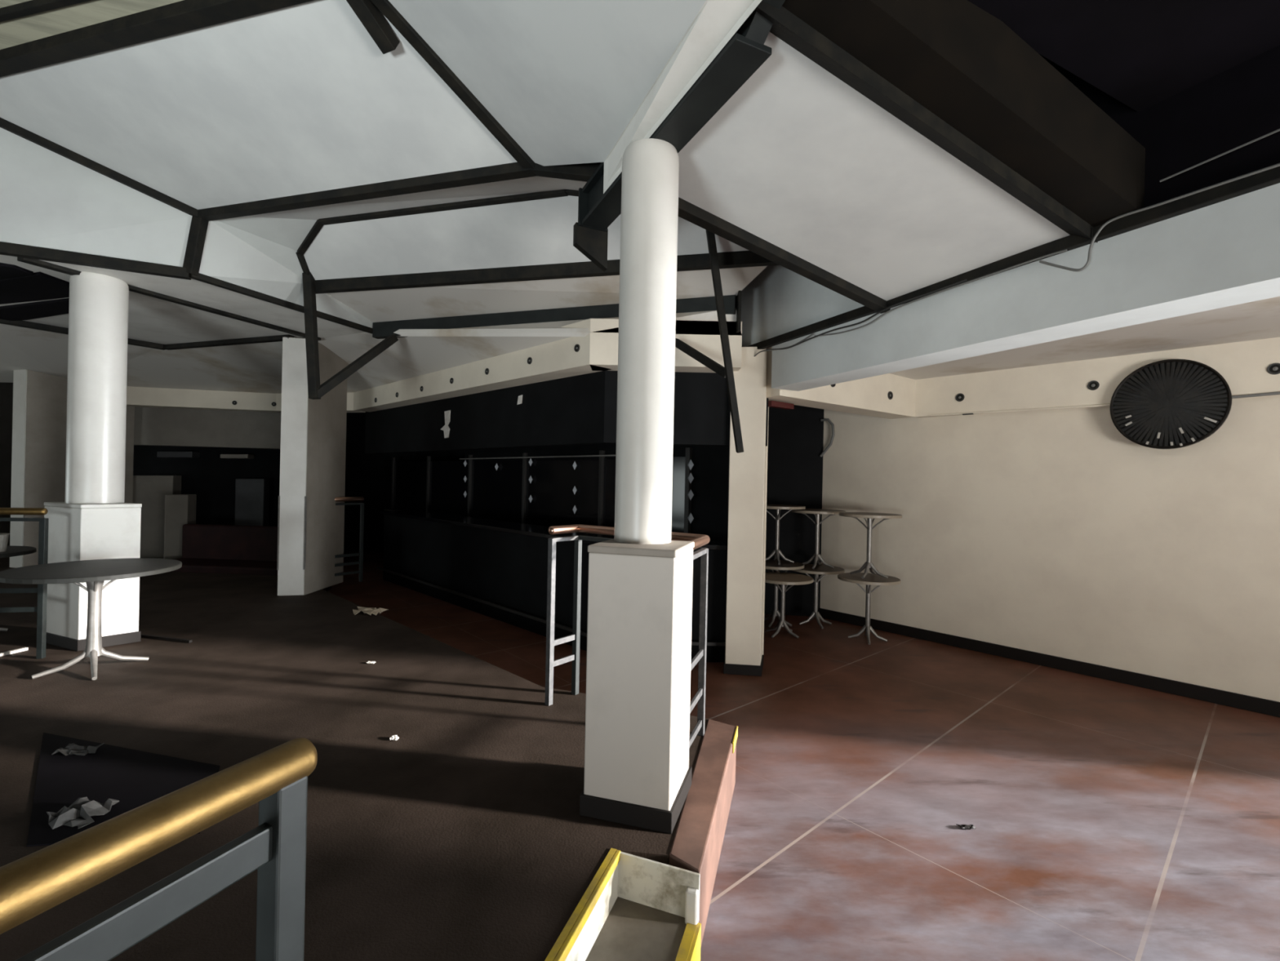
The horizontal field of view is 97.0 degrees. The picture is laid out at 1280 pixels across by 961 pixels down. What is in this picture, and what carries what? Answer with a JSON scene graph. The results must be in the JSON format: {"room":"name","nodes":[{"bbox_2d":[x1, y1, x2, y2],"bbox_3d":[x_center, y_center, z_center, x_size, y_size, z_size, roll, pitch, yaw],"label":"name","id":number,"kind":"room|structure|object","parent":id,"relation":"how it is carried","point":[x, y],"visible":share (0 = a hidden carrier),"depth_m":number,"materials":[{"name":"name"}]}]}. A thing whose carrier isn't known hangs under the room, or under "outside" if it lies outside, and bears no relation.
{"room":"entertainment venue","nodes":[
{"label":"entertainment venue","id":0,"kind":"room"},
{"bbox_2d":[0,382,13,545],"bbox_3d":[-12.883,-0.925,4.900,0.200,4.750,16.200,1,0,0],"label":"wall","id":1,"kind":"structure","parent":0,"point":[6,388],"depth_m":11.43,"materials":[{"name":"grey paint"}]},
{"bbox_2d":[0,0,182,49],"bbox_3d":[-3.922,-2.907,3.117,4.458,0.794,0.985,1,0,14],"label":"ceiling panel","id":2,"kind":"object","parent":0,"point":[17,31],"depth_m":3.20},
{"bbox_2d":[0,0,90,22],"bbox_3d":[-3.531,-2.659,3.211,2.465,0.206,0.040,1,0,17],"label":"trim","id":3,"kind":"structure","parent":2,"relation":"attached to","point":[33,6],"depth_m":3.16,"materials":[{"name":"black paint"}]},
{"bbox_2d":[0,127,191,266],"bbox_3d":[-4.019,-2.088,4.254,1.212,0.907,0.085,1,0,-23],"label":"ceiling panel","id":4,"kind":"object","parent":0,"point":[48,199],"depth_m":4.17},
{"bbox_2d":[0,241,191,279],"bbox_3d":[-4.059,-1.635,4.227,1.134,0.075,0.070,1,0,-24],"label":"trim","id":5,"kind":"structure","parent":4,"relation":"attached to","point":[6,248],"depth_m":4.20,"materials":[{"name":"black paint"}]},
{"bbox_2d":[0,117,197,217],"bbox_3d":[-3.998,-2.318,4.215,1.235,0.512,0.090,1,0,-23],"label":"trim","id":6,"kind":"structure","parent":4,"relation":"attached to","point":[10,126],"depth_m":4.17,"materials":[{"name":"black paint"}]},
{"bbox_2d":[17,257,320,340],"bbox_3d":[-4.111,-1.637,5.318,0.080,0.060,2.481,1,0,21],"label":"trim","id":7,"kind":"structure","parent":4,"relation":"attached to","point":[42,264],"depth_m":5.10,"materials":[{"name":"black paint"}]},
{"bbox_2d":[182,215,208,275],"bbox_3d":[-3.494,-1.855,4.456,0.161,0.478,0.086,1,0,0],"label":"trim","id":8,"kind":"structure","parent":4,"relation":"attached to","point":[198,227],"depth_m":4.42,"materials":[{"name":"black paint"}]},
{"bbox_2d":[197,162,536,221],"bbox_3d":[-2.041,-1.992,3.940,2.993,0.203,0.080,1,0,20],"label":"ceiling beam","id":9,"kind":"structure","parent":4,"relation":"attached to","point":[513,171],"depth_m":3.83,"materials":[{"name":"black paint"}]},
{"bbox_2d":[0,254,364,344],"bbox_3d":[-7.804,-1.754,4.853,10.206,0.080,3.793,1,0,-11],"label":"ceiling","id":10,"kind":"structure","parent":0,"point":[150,319],"depth_m":5.65,"materials":[{"name":"white paint"}]},
{"bbox_2d":[0,262,33,279],"bbox_3d":[-5.288,-1.681,4.529,0.839,0.030,0.306,1,0,17],"label":"ceiling panel","id":11,"kind":"object","parent":10,"relation":"attached to","point":[6,270],"visible":1,"depth_m":4.51,"materials":[{"name":"black paint"}]},
{"bbox_2d":[0,271,69,304],"bbox_3d":[-5.651,-1.689,5.076,1.879,0.030,0.442,1,0,19],"label":"ceiling panel","id":12,"kind":"object","parent":10,"relation":"attached to","point":[40,286],"visible":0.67,"depth_m":4.92,"materials":[{"name":"black paint"}]},
{"bbox_2d":[0,297,69,320],"bbox_3d":[-6.208,-1.700,5.719,2.171,0.030,0.330,1,0,18],"label":"ceiling panel","id":13,"kind":"object","parent":10,"relation":"attached to","point":[27,311],"visible":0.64,"depth_m":5.59,"materials":[{"name":"black paint"}]},
{"bbox_2d":[133,445,279,526],"bbox_3d":[-7.527,0.497,9.750,3.860,2.130,0.153,1,0,-10],"label":"wall","id":14,"kind":"structure","parent":0,"point":[212,477],"depth_m":9.71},
{"bbox_2d":[156,451,199,457],"bbox_3d":[-7.723,-0.430,9.490,0.572,0.113,0.312,1,0,-9],"label":"shelf board","id":15,"kind":"object","parent":14,"relation":"attached to","point":[159,454],"visible":1,"depth_m":9.35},
{"bbox_2d":[133,406,280,448],"bbox_3d":[-7.657,-0.956,9.425,3.163,0.770,0.206,1,0,-10],"label":"wall panel","id":16,"kind":"object","parent":14,"relation":"attached to","point":[153,426],"visible":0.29,"depth_m":9.40,"materials":[{"name":"grey paint"}]},
{"bbox_2d":[220,453,253,458],"bbox_3d":[-6.833,-0.408,9.620,0.482,0.078,0.311,1,0,-8],"label":"shelf board","id":17,"kind":"object","parent":14,"relation":"attached to","point":[222,455],"visible":1,"depth_m":9.48,"materials":[{"name":"grey paint"}]},
{"bbox_2d":[235,478,269,525],"bbox_3d":[-6.540,0.775,9.550,0.569,1.617,0.300,1,0,0],"label":"door leaf","id":18,"kind":"structure","parent":14,"relation":"in","point":[251,495],"depth_m":9.40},
{"bbox_2d":[0,0,517,209],"bbox_3d":[-2.628,-2.302,3.621,3.907,0.723,1.081,1,0,19],"label":"panel","id":19,"kind":"object","parent":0,"point":[300,99],"visible":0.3,"depth_m":3.49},
{"bbox_2d":[0,0,314,76],"bbox_3d":[-2.961,-2.515,3.196,3.999,0.300,0.100,1,0,18],"label":"ceiling beam","id":20,"kind":"structure","parent":19,"relation":"attached to","point":[184,15],"depth_m":3.12,"materials":[{"name":"black paint"}]},
{"bbox_2d":[346,0,399,53],"bbox_3d":[-1.333,-2.292,2.793,0.085,0.194,0.301,1,0,24],"label":"trim","id":21,"kind":"structure","parent":19,"relation":"attached to","point":[368,14],"depth_m":2.81,"materials":[{"name":"black paint"}]},
{"bbox_2d":[370,0,534,173],"bbox_3d":[-1.034,-2.179,2.982,0.075,0.622,1.223,1,0,42],"label":"trim","id":22,"kind":"structure","parent":19,"relation":"attached to","point":[387,9],"depth_m":3.02,"materials":[{"name":"black paint"}]},
{"bbox_2d":[199,216,373,328],"bbox_3d":[-3.087,-1.891,5.292,0.952,0.552,1.684,1,0,0],"label":"ceiling panel","id":23,"kind":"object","parent":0,"point":[257,254],"depth_m":4.77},
{"bbox_2d":[190,273,373,333],"bbox_3d":[-3.213,-1.618,5.294,0.050,0.050,1.790,1,0,22],"label":"trim","id":24,"kind":"structure","parent":23,"relation":"attached to","point":[202,277],"depth_m":5.04,"materials":[{"name":"black paint"}]},
{"bbox_2d":[296,252,310,275],"bbox_3d":[-2.998,-1.902,5.088,0.062,0.229,0.329,1,0,-12],"label":"trim","id":25,"kind":"structure","parent":23,"relation":"attached to","point":[301,258],"depth_m":5.02,"materials":[{"name":"black paint"}]},
{"bbox_2d":[297,219,324,255],"bbox_3d":[-2.785,-2.060,4.787,0.484,0.190,0.050,1,0,41],"label":"trim","id":26,"kind":"structure","parent":23,"relation":"attached to","point":[317,227],"depth_m":4.77,"materials":[{"name":"black paint"}]},
{"bbox_2d":[318,189,568,225],"bbox_3d":[-1.569,-2.120,4.376,2.135,0.086,0.060,1,0,14],"label":"trim","id":27,"kind":"structure","parent":23,"relation":"attached to","point":[562,193],"depth_m":4.34,"materials":[{"name":"black paint"}]},
{"bbox_2d":[133,412,465,552],"bbox_3d":[-4.985,-0.760,12.700,16.000,4.750,0.200,1,0,0],"label":"wall","id":28,"kind":"structure","parent":0,"point":[367,476],"depth_m":12.60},
{"bbox_2d":[0,556,707,960],"bbox_3d":[-6.316,1.428,4.511,13.431,0.320,9.130,1,0,0],"label":"floor","id":29,"kind":"structure","parent":0,"point":[464,835],"depth_m":2.81,"materials":[{"name":"carpet"}]},
{"bbox_2d":[0,647,28,656],"bbox_3d":[-4.733,1.289,4.217,0.030,0.020,0.266,1,0,12],"label":"wood strip","id":30,"kind":"object","parent":29,"relation":"on","point":[22,649],"visible":1,"depth_m":4.26,"materials":[{"name":"wood"}]},
{"bbox_2d":[0,545,36,631],"bbox_3d":[-5.575,0.933,4.652,0.840,0.698,0.840,1,0,0],"label":"round table","id":31,"kind":"object","parent":29,"relation":"on","point":[11,550],"visible":0.96,"depth_m":4.80,"materials":[{"name":"laminate"}]},
{"bbox_2d":[0,533,9,551],"bbox_3d":[-5.336,0.516,4.672,0.190,0.145,0.190,1,0,0],"label":"plastic tub","id":32,"kind":"object","parent":31,"relation":"on","point":[4,537],"visible":1,"depth_m":4.68,"materials":[{"name":"plastic"}]},
{"bbox_2d":[0,507,48,658],"bbox_3d":[-4.650,0.750,4.124,0.545,1.106,0.052,1,0,-11],"label":"guard rail","id":33,"kind":"object","parent":29,"relation":"on","point":[42,589],"visible":1,"depth_m":4.16,"materials":[{"name":"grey metal"}]},
{"bbox_2d":[9,369,134,568],"bbox_3d":[-8.374,-0.250,8.420,0.269,2.950,1.273,1,0,23],"label":"square pillar","id":34,"kind":"structure","parent":29,"relation":"on","point":[39,416],"depth_m":7.96,"materials":[{"name":"beige paint"}]},
{"bbox_2d":[0,557,182,679],"bbox_3d":[-3.811,0.962,3.959,0.940,0.714,0.940,1,0,0],"label":"round table","id":35,"kind":"object","parent":29,"relation":"on","point":[94,572],"visible":1,"depth_m":3.92,"materials":[{"name":"laminate"}]},
{"bbox_2d":[44,271,142,651],"bbox_3d":[-4.428,-0.168,4.606,0.685,2.950,0.370,1,0,23],"label":"column","id":36,"kind":"structure","parent":29,"relation":"on","point":[94,521],"depth_m":4.49,"materials":[{"name":"white paint"}]},
{"bbox_2d":[26,732,220,846],"bbox_3d":[-2.374,1.348,2.639,0.612,0.006,1.583,1,0,-45],"label":"floor mat","id":37,"kind":"object","parent":29,"relation":"on","point":[135,778],"visible":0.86,"depth_m":2.55,"materials":[{"name":"black paint"}]},
{"bbox_2d":[51,742,103,755],"bbox_3d":[-2.772,1.323,2.799,0.193,0.032,0.095,1,0,0],"label":"paper scrap","id":38,"kind":"object","parent":37,"relation":"on","point":[71,748],"visible":1,"depth_m":2.78,"materials":[{"name":"grey paper"}]},
{"bbox_2d":[46,796,119,829],"bbox_3d":[-2.248,1.324,2.279,0.182,0.052,0.182,1,0,0],"label":"paper scrap","id":39,"kind":"object","parent":37,"relation":"on","point":[78,813],"visible":1,"depth_m":2.25,"materials":[{"name":"grey paper"}]},
{"bbox_2d":[0,737,317,960],"bbox_3d":[-0.524,0.848,0.420,0.048,1.084,0.585,1,0,22],"label":"guard rail","id":40,"kind":"object","parent":29,"relation":"on","point":[31,885],"visible":1,"depth_m":0.56,"materials":[{"name":"gold metal"}]},
{"bbox_2d":[140,633,192,643],"bbox_3d":[-3.930,1.306,4.689,0.551,0.020,0.025,1,0,14],"label":"wood strip","id":41,"kind":"object","parent":29,"relation":"on","point":[148,636],"visible":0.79,"depth_m":4.67,"materials":[{"name":"black"}]},
{"bbox_2d":[276,337,347,595],"bbox_3d":[-3.953,-0.158,6.888,0.274,2.950,0.931,1,0,0],"label":"square pillar","id":42,"kind":"structure","parent":29,"relation":"on","point":[311,526],"depth_m":6.57,"materials":[{"name":"beige paint"}]},
{"bbox_2d":[334,497,364,582],"bbox_3d":[-3.758,0.767,7.273,0.060,1.110,0.412,1,0,35],"label":"guard rail","id":43,"kind":"object","parent":42,"relation":"attached to","point":[360,553],"visible":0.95,"depth_m":7.38,"materials":[{"name":"metal"}]},
{"bbox_2d":[352,606,388,615],"bbox_3d":[-2.746,1.314,5.745,0.297,0.052,0.231,1,0,0],"label":"paper scrap","id":44,"kind":"object","parent":29,"relation":"on","point":[370,611],"visible":1,"depth_m":5.71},
{"bbox_2d":[544,524,710,747],"bbox_3d":[-0.024,0.847,3.240,0.524,1.106,1.249,1,0,-39],"label":"guard rail","id":45,"kind":"object","parent":29,"relation":"on","point":[700,540],"visible":0.78,"depth_m":3.50,"materials":[{"name":"grey metal"}]},
{"bbox_2d":[579,138,694,834],"bbox_3d":[0.026,-0.042,2.499,0.396,2.885,0.410,1,0,17],"label":"column","id":46,"kind":"structure","parent":29,"relation":"on","point":[637,771],"depth_m":2.38,"materials":[{"name":"grey paint"}]},
{"bbox_2d":[573,0,785,271],"bbox_3d":[0.104,-1.481,2.539,0.200,0.435,1.920,1,0,-25],"label":"steel beam","id":47,"kind":"structure","parent":46,"relation":"on","point":[746,51],"depth_m":2.29,"materials":[{"name":"metal"}]},
{"bbox_2d":[603,0,761,193],"bbox_3d":[0.106,-1.603,2.192,0.154,0.198,1.695,1,0,-25],"label":"beam","id":48,"kind":"structure","parent":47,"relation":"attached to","point":[717,21],"depth_m":2.12,"materials":[{"name":"white paint"}]},
{"bbox_2d":[0,308,742,393],"bbox_3d":[-5.917,-1.557,6.289,13.389,0.374,5.707,1,0,-5],"label":"ceiling","id":49,"kind":"structure","parent":0,"point":[257,367],"depth_m":7.08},
{"bbox_2d":[0,319,165,350],"bbox_3d":[-6.441,-1.685,6.445,0.080,0.060,1.666,1,0,34],"label":"trim","id":50,"kind":"structure","parent":49,"relation":"attached to","point":[21,323],"depth_m":6.29,"materials":[{"name":"black paint"}]},
{"bbox_2d":[246,176,586,219],"bbox_3d":[-1.198,-1.938,3.916,4.609,0.432,0.995,1,0,9],"label":"ceiling","id":51,"kind":"structure","parent":0,"point":[535,184],"depth_m":4.19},
{"bbox_2d":[565,189,578,196],"bbox_3d":[-0.267,-2.076,4.104,0.540,0.107,0.060,1,0,3],"label":"trim","id":52,"kind":"structure","parent":51,"relation":"attached to","point":[569,192],"depth_m":4.10,"materials":[{"name":"black paint"}]},
{"bbox_2d":[675,229,743,453],"bbox_3d":[0.557,-1.009,4.415,0.423,1.596,0.831,1,0,-14],"label":"beam","id":53,"kind":"structure","parent":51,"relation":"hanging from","point":[726,371],"depth_m":4.17,"materials":[{"name":"black paint"}]},
{"bbox_2d":[126,318,742,413],"bbox_3d":[-3.579,-1.275,7.540,10.281,0.400,2.214,1,0,24],"label":"wall","id":54,"kind":"structure","parent":0,"point":[598,350],"depth_m":5.97,"materials":[{"name":"beige paint"}]},
{"bbox_2d":[163,334,294,350],"bbox_3d":[-4.982,-1.655,6.807,2.105,0.050,0.080,1,0,18],"label":"trim","id":55,"kind":"structure","parent":54,"relation":"attached to","point":[272,338],"depth_m":6.76,"materials":[{"name":"black paint"}]},
{"bbox_2d":[303,195,748,279],"bbox_3d":[-0.973,-1.958,4.502,4.332,0.374,0.551,1,0,13],"label":"ceiling","id":56,"kind":"structure","parent":0,"point":[540,231],"depth_m":4.60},
{"bbox_2d":[315,250,779,293],"bbox_3d":[-0.979,-1.741,4.768,4.209,0.100,0.070,1,0,13],"label":"cross beam","id":57,"kind":"structure","parent":56,"relation":"attached to","point":[742,259],"depth_m":4.76,"materials":[{"name":"black paint"}]},
{"bbox_2d":[302,271,398,399],"bbox_3d":[-2.765,-1.362,5.491,0.173,1.251,0.961,1,0,33],"label":"hanger","id":58,"kind":"object","parent":57,"relation":"hanging from","point":[315,391],"visible":0.8,"depth_m":5.14,"materials":[{"name":"black paint"}]},
{"bbox_2d":[327,266,766,322],"bbox_3d":[-0.894,-1.719,5.215,4.239,0.159,0.910,1,0,13],"label":"ceiling","id":59,"kind":"structure","parent":0,"point":[429,302],"depth_m":5.23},
{"bbox_2d":[372,290,741,338],"bbox_3d":[-0.985,-1.562,5.527,3.946,0.480,0.140,1,0,19],"label":"cross beam","id":60,"kind":"structure","parent":59,"relation":"attached to","point":[381,330],"depth_m":5.48,"materials":[{"name":"metal"}]},
{"bbox_2d":[388,0,706,165],"bbox_3d":[-0.273,-1.962,2.392,1.965,0.837,1.013,1,0,44],"label":"panel","id":61,"kind":"object","parent":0,"point":[565,79],"visible":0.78,"depth_m":2.54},
{"bbox_2d":[530,162,599,182],"bbox_3d":[-0.411,-1.831,3.350,0.500,0.196,0.080,1,0,19],"label":"trim","id":62,"kind":"structure","parent":61,"relation":"attached to","point":[582,171],"depth_m":3.33,"materials":[{"name":"black paint"}]},
{"bbox_2d":[364,370,768,453],"bbox_3d":[-1.846,-0.809,6.864,6.867,0.860,0.967,1,0,35],"label":"wall","id":63,"kind":"structure","parent":0,"point":[580,409],"depth_m":5.85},
{"bbox_2d":[440,409,450,438],"bbox_3d":[-2.499,-0.719,7.276,0.256,0.350,0.004,1,0,44],"label":"paper scrap","id":64,"kind":"object","parent":63,"relation":"attached to","point":[446,428],"visible":1,"depth_m":7.24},
{"bbox_2d":[764,404,823,616],"bbox_3d":[1.503,0.286,7.562,1.915,2.930,0.163,1,0,8],"label":"wall","id":65,"kind":"structure","parent":0,"point":[795,435],"depth_m":7.40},
{"bbox_2d":[819,417,834,457],"bbox_3d":[2.400,-0.549,7.261,0.032,0.493,0.198,1,0,-41],"label":"pipe","id":66,"kind":"object","parent":65,"relation":"attached to","point":[828,419],"visible":1,"depth_m":7.22,"materials":[{"name":"grey"}]},
{"bbox_2d":[326,551,1279,960],"bbox_3d":[-1.037,1.759,4.500,24.000,0.120,17.000,1,0,0],"label":"floor","id":67,"kind":"structure","parent":0,"point":[1113,820],"depth_m":3.09,"materials":[{"name":"tile"}]},
{"bbox_2d":[132,475,181,557],"bbox_3d":[-7.964,0.733,9.300,0.631,1.641,0.307,1,0,-32],"label":"partition panel","id":68,"kind":"object","parent":67,"relation":"on","point":[149,491],"visible":0.37,"depth_m":9.17,"materials":[{"name":"grey paint"}]},
{"bbox_2d":[164,493,196,559],"bbox_3d":[-7.179,0.894,8.850,0.248,1.351,0.437,1,0,-18],"label":"cabinet box","id":69,"kind":"object","parent":67,"relation":"on","point":[180,508],"visible":0.5,"depth_m":8.71,"materials":[{"name":"grey paint"}]},
{"bbox_2d":[171,523,331,591],"bbox_3d":[-5.750,1.140,8.175,2.323,0.920,0.752,1,0,5],"label":"counter","id":70,"kind":"object","parent":67,"relation":"on","point":[246,549],"visible":0.34,"depth_m":8.40,"materials":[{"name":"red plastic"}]},
{"bbox_2d":[377,510,727,662],"bbox_3d":[-1.756,1.121,7.264,6.483,1.125,1.202,1,0,39],"label":"bar counter","id":71,"kind":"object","parent":67,"relation":"on","point":[495,569],"depth_m":6.78,"materials":[{"name":"black"}]},
{"bbox_2d":[382,514,590,650],"bbox_3d":[-2.079,1.137,7.527,5.614,1.080,0.450,1,0,45],"label":"counter front","id":72,"kind":"structure","parent":71,"relation":"on","point":[508,570],"depth_m":7.01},
{"bbox_2d":[380,510,613,544],"bbox_3d":[-2.056,0.575,7.538,5.614,0.045,0.600,1,0,45],"label":"countertop","id":73,"kind":"structure","parent":71,"relation":"on","point":[538,531],"depth_m":7.24,"materials":[{"name":"black wood"}]},
{"bbox_2d":[690,549,727,662],"bbox_3d":[0.275,1.186,5.635,1.120,1.080,0.450,1,0,0],"label":"counter front","id":74,"kind":"structure","parent":71,"relation":"on","point":[717,559],"depth_m":5.41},
{"bbox_2d":[701,538,727,550],"bbox_3d":[0.287,0.624,5.650,1.120,0.045,0.600,1,0,0],"label":"countertop","id":75,"kind":"structure","parent":71,"relation":"on","point":[713,544],"depth_m":5.36,"materials":[{"name":"black glass"}]},
{"bbox_2d":[383,443,729,543],"bbox_3d":[-2.021,0.378,9.043,8.666,2.600,0.521,1,0,43],"label":"shelving","id":76,"kind":"object","parent":67,"relation":"on","point":[502,494],"visible":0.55,"depth_m":8.14,"materials":[{"name":"black wood"}]},
{"bbox_2d":[544,848,701,960],"bbox_3d":[-0.214,1.554,1.267,0.359,0.324,1.742,1,0,18],"label":"steps","id":77,"kind":"structure","parent":67,"relation":"on","point":[633,908],"depth_m":1.99,"materials":[{"name":"yellow paint"}]},
{"bbox_2d":[668,719,737,947],"bbox_3d":[0.330,1.564,2.682,0.179,0.326,1.325,1,0,14],"label":"kerb","id":78,"kind":"object","parent":67,"relation":"on","point":[698,839],"visible":0.8,"depth_m":2.48,"materials":[{"name":"red paint"}]},
{"bbox_2d":[723,346,768,675],"bbox_3d":[0.995,0.271,5.250,0.336,2.940,0.421,1,0,15],"label":"square pillar","id":79,"kind":"structure","parent":67,"relation":"on","point":[748,469],"depth_m":5.08,"materials":[{"name":"beige paint"}]},
{"bbox_2d":[764,559,804,626],"bbox_3d":[1.661,1.381,6.922,0.650,0.744,0.650,1,0,-11],"label":"pub table","id":80,"kind":"object","parent":67,"relation":"on","point":[771,564],"visible":0.65,"depth_m":6.88,"materials":[{"name":"beige"}]},
{"bbox_2d":[765,504,805,564],"bbox_3d":[1.676,0.653,6.922,0.650,0.698,0.650,1,0,-40],"label":"pub table","id":81,"kind":"object","parent":80,"relation":"on","point":[778,508],"visible":0.74,"depth_m":6.90,"materials":[{"name":"beige"}]},
{"bbox_2d":[764,572,813,638],"bbox_3d":[1.621,1.423,6.441,0.660,0.658,0.660,1,0,0],"label":"pub table","id":82,"kind":"object","parent":67,"relation":"on","point":[782,579],"visible":0.87,"depth_m":6.40,"materials":[{"name":"metal"}]},
{"bbox_2d":[791,564,844,628],"bbox_3d":[2.152,1.415,6.931,0.650,0.698,0.650,1,0,38],"label":"pub table","id":83,"kind":"object","parent":67,"relation":"on","point":[821,569],"visible":0.82,"depth_m":6.91,"materials":[{"name":"beige"}]},
{"bbox_2d":[790,508,845,568],"bbox_3d":[2.167,0.710,6.931,0.650,0.698,0.650,1,0,-17],"label":"pub table","id":84,"kind":"object","parent":83,"relation":"on","point":[816,557],"visible":0.88,"depth_m":6.89,"materials":[{"name":"beige"}]},
{"bbox_2d":[837,572,901,644],"bbox_3d":[2.532,1.423,6.293,0.650,0.698,0.650,1,0,-29],"label":"pub table","id":85,"kind":"object","parent":67,"relation":"on","point":[870,579],"visible":0.98,"depth_m":6.26,"materials":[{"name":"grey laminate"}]},
{"bbox_2d":[839,511,902,578],"bbox_3d":[2.547,0.718,6.293,0.650,0.698,0.650,1,0,-6],"label":"pub table","id":86,"kind":"object","parent":85,"relation":"on","point":[868,565],"visible":1,"depth_m":6.26,"materials":[{"name":"beige"}]},
{"bbox_2d":[766,346,915,418],"bbox_3d":[2.083,-0.962,5.826,2.312,0.450,0.300,1,0,-36],"label":"wall","id":87,"kind":"structure","parent":0,"point":[868,396],"depth_m":5.80,"materials":[{"name":"beige paint"}]},
{"bbox_2d":[768,400,794,409],"bbox_3d":[1.328,-0.712,5.362,0.320,0.050,0.060,1,0,-36],"label":"lamp","id":88,"kind":"object","parent":87,"relation":"attached to","point":[775,404],"visible":0.86,"depth_m":5.33,"materials":[{"name":"red plastic"}]},
{"bbox_2d":[677,31,1069,300],"bbox_3d":[1.047,-1.411,2.871,2.045,0.412,1.139,1,0,-28],"label":"panel","id":89,"kind":"object","parent":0,"point":[797,159],"visible":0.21,"depth_m":2.72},
{"bbox_2d":[741,44,1279,391],"bbox_3d":[2.598,-1.876,2.268,0.300,2.200,7.134,1,0,-25],"label":"wall","id":90,"kind":"structure","parent":0,"point":[1226,253],"depth_m":2.65,"materials":[{"name":"white paint"}]},
{"bbox_2d":[612,171,890,313],"bbox_3d":[0.774,-1.367,3.371,2.047,0.418,0.075,1,0,-28],"label":"trim","id":91,"kind":"structure","parent":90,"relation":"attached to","point":[688,211],"depth_m":3.36,"materials":[{"name":"black paint"}]},
{"bbox_2d":[766,279,967,350],"bbox_3d":[1.489,-1.124,4.091,0.012,0.086,1.833,1,0,-25],"label":"cable","id":92,"kind":"object","parent":90,"relation":"attached to","point":[965,280],"visible":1,"depth_m":3.81,"materials":[{"name":"grey plastic"}]},
{"bbox_2d":[813,248,1066,336],"bbox_3d":[1.726,-1.107,3.588,0.010,0.086,1.761,1,0,-25],"label":"cable","id":93,"kind":"object","parent":90,"relation":"attached to","point":[1065,250],"visible":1,"depth_m":3.31,"materials":[{"name":"grey plastic"}]},
{"bbox_2d":[746,166,1279,349],"bbox_3d":[2.472,-1.173,2.106,0.050,0.060,6.935,1,0,-25],"label":"trim","id":94,"kind":"structure","parent":90,"relation":"attached to","point":[1270,177],"depth_m":2.76,"materials":[{"name":"black paint"}]},
{"bbox_2d":[1039,163,1279,271],"bbox_3d":[2.236,-1.110,2.505,0.012,0.202,0.886,1,0,-25],"label":"cable","id":95,"kind":"object","parent":90,"relation":"attached to","point":[1269,167],"visible":1,"depth_m":2.48,"materials":[{"name":"grey plastic"}]},
{"bbox_2d":[1160,128,1279,182],"bbox_3d":[2.378,-1.305,2.122,0.005,0.056,0.686,1,0,-25],"label":"channel","id":96,"kind":"object","parent":90,"relation":"attached to","point":[1278,130],"visible":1,"depth_m":2.25,"materials":[{"name":"grey"}]},
{"bbox_2d":[819,394,1279,702],"bbox_3d":[1.992,-0.613,7.996,0.250,4.750,12.914,1,0,-41],"label":"wall","id":97,"kind":"structure","parent":0,"point":[1056,532],"depth_m":5.37,"materials":[{"name":"beige paint"}]},
{"bbox_2d":[817,608,1279,717],"bbox_3d":[1.841,1.701,7.907,0.022,0.115,12.914,1,0,-41],"label":"baseboard","id":98,"kind":"structure","parent":97,"relation":"attached to","point":[1257,704],"depth_m":5.29,"materials":[{"name":"black"}]},
{"bbox_2d":[890,296,1279,379],"bbox_3d":[4.266,-1.171,3.034,3.436,0.120,7.087,1,0,-25],"label":"ceiling","id":99,"kind":"structure","parent":0,"point":[1258,319],"depth_m":4.50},
{"bbox_2d":[915,337,1279,417],"bbox_3d":[4.627,-0.908,4.720,0.100,0.450,4.521,1,0,-41],"label":"wall","id":100,"kind":"structure","parent":0,"point":[1243,365],"depth_m":5.31,"materials":[{"name":"beige paint"}]},
{"bbox_2d":[929,404,1110,416],"bbox_3d":[3.745,-0.696,5.631,0.020,0.040,1.655,1,0,-41],"label":"conduit","id":101,"kind":"object","parent":100,"relation":"attached to","point":[1100,405],"visible":0.83,"depth_m":5.56,"materials":[{"name":"beige paint"}]},
{"bbox_2d":[1087,380,1099,390],"bbox_3d":[4.147,-0.870,5.185,0.016,0.088,0.088,1,0,-41],"label":"recessed light","id":102,"kind":"object","parent":100,"relation":"in","point":[1094,384],"visible":1,"depth_m":5.18,"materials":[{"name":"grey"}]},
{"bbox_2d":[1110,359,1231,448],"bbox_3d":[4.434,-0.639,4.764,0.073,0.749,0.749,1,0,-41],"label":"disc","id":103,"kind":"object","parent":100,"relation":"hanging from","point":[1168,403],"visible":1,"depth_m":4.73,"materials":[{"name":"black paint"}]},
{"bbox_2d":[1231,391,1279,398],"bbox_3d":[4.918,-0.668,4.287,0.024,0.049,0.802,1,0,-41],"label":"conduit","id":104,"kind":"object","parent":100,"relation":"attached to","point":[1271,393],"visible":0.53,"depth_m":4.41,"materials":[{"name":"grey"}]},
{"bbox_2d":[1266,363,1279,374],"bbox_3d":[4.876,-0.858,4.349,0.016,0.088,0.088,1,0,-41],"label":"recessed light","id":105,"kind":"object","parent":100,"relation":"in","point":[1274,368],"visible":1,"depth_m":4.35,"materials":[{"name":"grey"}]},
{"bbox_2d":[967,0,1279,111],"bbox_3d":[-0.472,-1.790,-0.931,7.995,0.100,3.993,1,0,-25],"label":"ceiling","id":106,"kind":"structure","parent":0,"point":[1142,54],"depth_m":2.16,"materials":[{"name":"paint"}]},
{"bbox_2d":[753,0,1145,242],"bbox_3d":[1.004,-1.582,2.093,2.726,0.827,0.280,1,0,-26],"label":"timber beam","id":107,"kind":"structure","parent":106,"relation":"attached to","point":[953,72],"depth_m":2.16,"materials":[{"name":"black paint"}]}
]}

